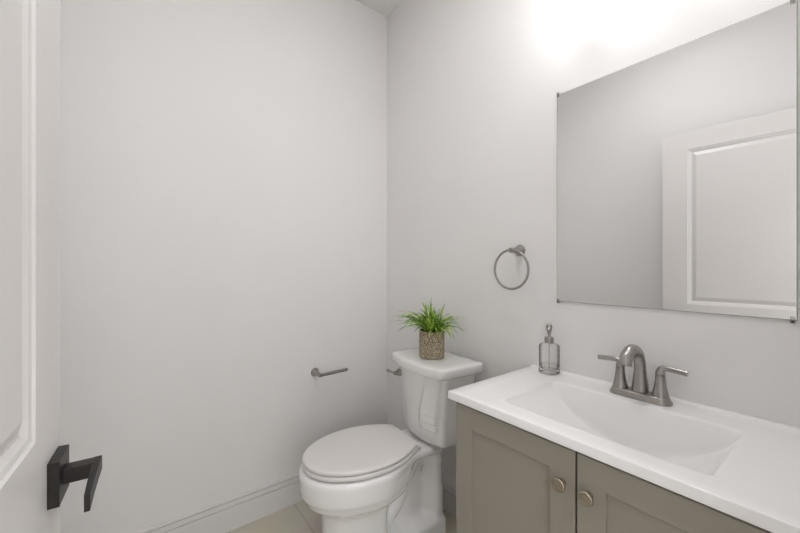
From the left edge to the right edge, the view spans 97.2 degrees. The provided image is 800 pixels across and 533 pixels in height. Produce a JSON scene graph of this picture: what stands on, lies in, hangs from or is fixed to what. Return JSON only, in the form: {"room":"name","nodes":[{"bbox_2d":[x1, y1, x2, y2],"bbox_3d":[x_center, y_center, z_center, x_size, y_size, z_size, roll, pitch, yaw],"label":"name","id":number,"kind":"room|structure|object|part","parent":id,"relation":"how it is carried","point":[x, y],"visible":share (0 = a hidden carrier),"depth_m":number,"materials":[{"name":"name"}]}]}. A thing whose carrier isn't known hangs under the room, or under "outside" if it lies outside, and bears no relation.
{"room":"bathroom","nodes":[
{"label":"bathroom","id":0,"kind":"room"},
{"bbox_2d":[0,0,101,532],"bbox_3d":[-0.294,0.210,0.216,0.088,1.988,0.770,0,0,-33],"label":"door","id":1,"kind":"structure","parent":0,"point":[36,472],"depth_m":0.43,"materials":[{"name":"paint"}]},
{"bbox_3d":[-0.485,0.297,0.501,0.012,0.062,0.058,0,0,-33],"label":"handle","id":2,"kind":"part","parent":1,"relation":"part of","materials":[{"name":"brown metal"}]},
{"bbox_3d":[-0.429,0.300,0.492,0.010,0.028,0.099,0,0,-33],"label":"lever","id":3,"kind":"part","parent":1,"relation":"part of","materials":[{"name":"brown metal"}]},
{"bbox_2d":[60,0,386,532],"bbox_3d":[-0.705,-0.158,1.751,1.710,2.740,0.110,0,0,-37],"label":"wall","id":4,"kind":"structure","parent":0,"point":[223,163],"depth_m":1.58,"materials":[{"name":"white paint"}]},
{"bbox_2d":[136,473,302,532],"bbox_3d":[-0.669,1.139,1.704,1.490,0.146,0.009,0,0,-37],"label":"baseboard","id":5,"kind":"structure","parent":4,"relation":"attached to","point":[232,513],"depth_m":1.64,"materials":[{"name":"paint"}]},
{"bbox_2d":[311,368,347,376],"bbox_3d":[-0.376,0.561,1.885,0.181,0.045,0.077,0,0,-37],"label":"toilet paper holder","id":6,"kind":"object","parent":4,"relation":"attached to","point":[315,371],"visible":1,"depth_m":1.86,"materials":[{"name":"silver metal"}]},
{"bbox_2d":[227,500,455,532],"bbox_3d":[-0.071,1.252,0.097,2.710,0.080,3.510,0,0,-37],"label":"floor","id":7,"kind":"structure","parent":0,"point":[298,517],"depth_m":1.67,"materials":[{"name":"beige tile"}]},
{"bbox_2d":[298,347,483,532],"bbox_3d":[-0.060,0.812,1.506,0.725,0.801,0.441,0,0,-32],"label":"toilet","id":8,"kind":"object","parent":7,"relation":"on","point":[377,478],"visible":0.99,"depth_m":1.47,"materials":[{"name":"white ceramic"}]},
{"bbox_3d":[-0.172,0.769,1.455,0.454,0.018,0.356,0,0,-32],"label":"seat","id":9,"kind":"part","parent":8,"relation":"part of","materials":[{"name":"plastic"}]},
{"bbox_3d":[-0.172,0.748,1.455,0.452,0.018,0.354,0,0,-32],"label":"seat lid","id":10,"kind":"part","parent":8,"relation":"part of","materials":[{"name":"plastic"}]},
{"bbox_3d":[-0.112,0.998,1.492,0.623,0.429,0.370,0,0,-32],"label":"bowl","id":11,"kind":"part","parent":8,"relation":"part of","materials":[{"name":"white ceramic"}]},
{"bbox_3d":[-0.012,0.510,1.694,0.046,0.035,0.035,0,0,-32],"label":"flush lever","id":12,"kind":"part","parent":8,"relation":"part of","materials":[{"name":"silver metal"}]},
{"bbox_2d":[390,297,463,359],"bbox_3d":[0.128,0.275,1.593,0.280,0.269,0.380,0,0,-37],"label":"potted plant","id":13,"kind":"object","parent":8,"relation":"on","point":[431,337],"visible":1,"depth_m":1.56,"materials":[{"name":"green plant"}]},
{"bbox_3d":[0.145,0.350,1.605,0.114,0.120,0.114,0,0,-37],"label":"pot","id":14,"kind":"part","parent":13,"relation":"part of","materials":[{"name":"beige stone"}]},
{"bbox_3d":[0.105,0.606,1.541,0.048,0.294,0.259,0,0,-32],"label":"panel","id":15,"kind":"part","parent":8,"relation":"part of","materials":[{"name":"white ceramic"}]},
{"bbox_3d":[0.139,0.611,1.623,0.205,0.306,0.394,0,0,-32],"label":"tank","id":16,"kind":"part","parent":8,"relation":"part of","materials":[{"name":"white ceramic"}]},
{"bbox_3d":[0.145,0.434,1.611,0.265,0.045,0.398,0,0,-32],"label":"tank lid","id":17,"kind":"part","parent":8,"relation":"part of","materials":[{"name":"white ceramic"}]},
{"bbox_2d":[456,402,771,532],"bbox_3d":[0.559,0.809,0.923,0.481,0.806,0.720,0,0,-37],"label":"vanity cabinet","id":18,"kind":"object","parent":7,"relation":"on","point":[510,478],"visible":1,"depth_m":0.84,"materials":[{"name":"beige paint"}]},
{"bbox_3d":[0.289,0.758,0.939,0.019,0.684,0.363,0,0,-37],"label":"door","id":19,"kind":"part","parent":18,"relation":"part of","materials":[{"name":"beige paint"}]},
{"bbox_3d":[0.364,0.495,0.803,0.026,0.031,0.031,0,0,-37],"label":"knob","id":20,"kind":"part","parent":18,"relation":"part of","materials":[{"name":"gold metal"}]},
{"bbox_3d":[0.401,0.495,0.756,0.026,0.031,0.031,0,0,-37],"label":"knob","id":21,"kind":"part","parent":18,"relation":"part of","materials":[{"name":"gold metal"}]},
{"bbox_2d":[448,364,799,532],"bbox_3d":[0.566,0.444,0.927,0.468,0.134,0.762,0,0,-37],"label":"vanity sink","id":22,"kind":"object","parent":18,"relation":"in","point":[744,467],"visible":0.93,"depth_m":0.85,"materials":[{"name":"white ceramic"}]},
{"bbox_2d":[539,323,559,374],"bbox_3d":[0.536,0.294,1.267,0.072,0.178,0.071,0,0,-37],"label":"soap dispenser","id":23,"kind":"object","parent":22,"relation":"on","point":[548,339],"visible":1,"depth_m":1.26,"materials":[{"name":"clear glass"}]},
{"bbox_2d":[598,344,688,406],"bbox_3d":[0.697,0.301,1.025,0.171,0.163,0.171,0,0,9],"label":"faucet","id":24,"kind":"object","parent":22,"relation":"on","point":[639,390],"visible":1,"depth_m":1.01,"materials":[{"name":"silver metal"}]},
{"bbox_3d":[0.653,0.289,1.090,0.024,0.026,0.074,0,0,-37],"label":"lever","id":25,"kind":"part","parent":24,"relation":"part of","materials":[{"name":"silver metal"}]},
{"bbox_3d":[0.669,0.334,1.070,0.043,0.062,0.043,0,0,-37],"label":"handle","id":26,"kind":"part","parent":24,"relation":"part of","materials":[{"name":"silver metal"}]},
{"bbox_3d":[0.662,0.293,1.001,0.143,0.147,0.044,0,0,-37],"label":"spout","id":27,"kind":"part","parent":24,"relation":"part of","materials":[{"name":"silver metal"}]},
{"bbox_3d":[0.731,0.334,0.989,0.043,0.062,0.043,0,0,-37],"label":"handle","id":28,"kind":"part","parent":24,"relation":"part of","materials":[{"name":"silver metal"}]},
{"bbox_3d":[0.746,0.289,0.969,0.024,0.026,0.074,0,0,-37],"label":"lever","id":29,"kind":"part","parent":24,"relation":"part of","materials":[{"name":"silver metal"}]},
{"bbox_3d":[0.508,0.758,0.652,0.019,0.684,0.350,0,0,-37],"label":"door","id":30,"kind":"part","parent":18,"relation":"part of","materials":[{"name":"beige paint"}]},
{"bbox_2d":[355,0,403,16],"bbox_3d":[-0.071,-1.568,0.097,2.710,0.080,3.510,0,0,-37],"label":"ceiling","id":31,"kind":"structure","parent":0,"point":[384,7],"depth_m":2.06,"materials":[{"name":"paint"}]},
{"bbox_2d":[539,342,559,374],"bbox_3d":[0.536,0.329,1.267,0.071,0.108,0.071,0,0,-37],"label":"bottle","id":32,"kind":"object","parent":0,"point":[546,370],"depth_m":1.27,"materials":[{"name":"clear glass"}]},
{"bbox_2d":[387,0,799,486],"bbox_3d":[0.562,-0.158,1.410,0.110,2.740,1.970,0,0,-37],"label":"wall","id":33,"kind":"structure","parent":0,"point":[473,86],"depth_m":1.45,"materials":[{"name":"white paint"}]},
{"bbox_2d":[442,478,455,518],"bbox_3d":[0.226,1.139,1.752,0.009,0.146,1.000,0,0,-37],"label":"baseboard","id":34,"kind":"structure","parent":33,"relation":"attached to","point":[449,491],"depth_m":1.72,"materials":[{"name":"paint"}]},
{"bbox_2d":[494,245,529,289],"bbox_3d":[0.456,0.003,1.401,0.069,0.180,0.163,0,0,-37],"label":"towel ring","id":35,"kind":"object","parent":33,"relation":"attached to","point":[519,250],"visible":1,"depth_m":1.39,"materials":[{"name":"silver metal"}]},
{"bbox_2d":[557,0,797,322],"bbox_3d":[0.754,-0.251,1.060,0.010,0.768,0.587,0,0,-37],"label":"wall mirror","id":36,"kind":"object","parent":33,"relation":"attached to","point":[677,168],"visible":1,"depth_m":0.99,"materials":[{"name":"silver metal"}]}
]}

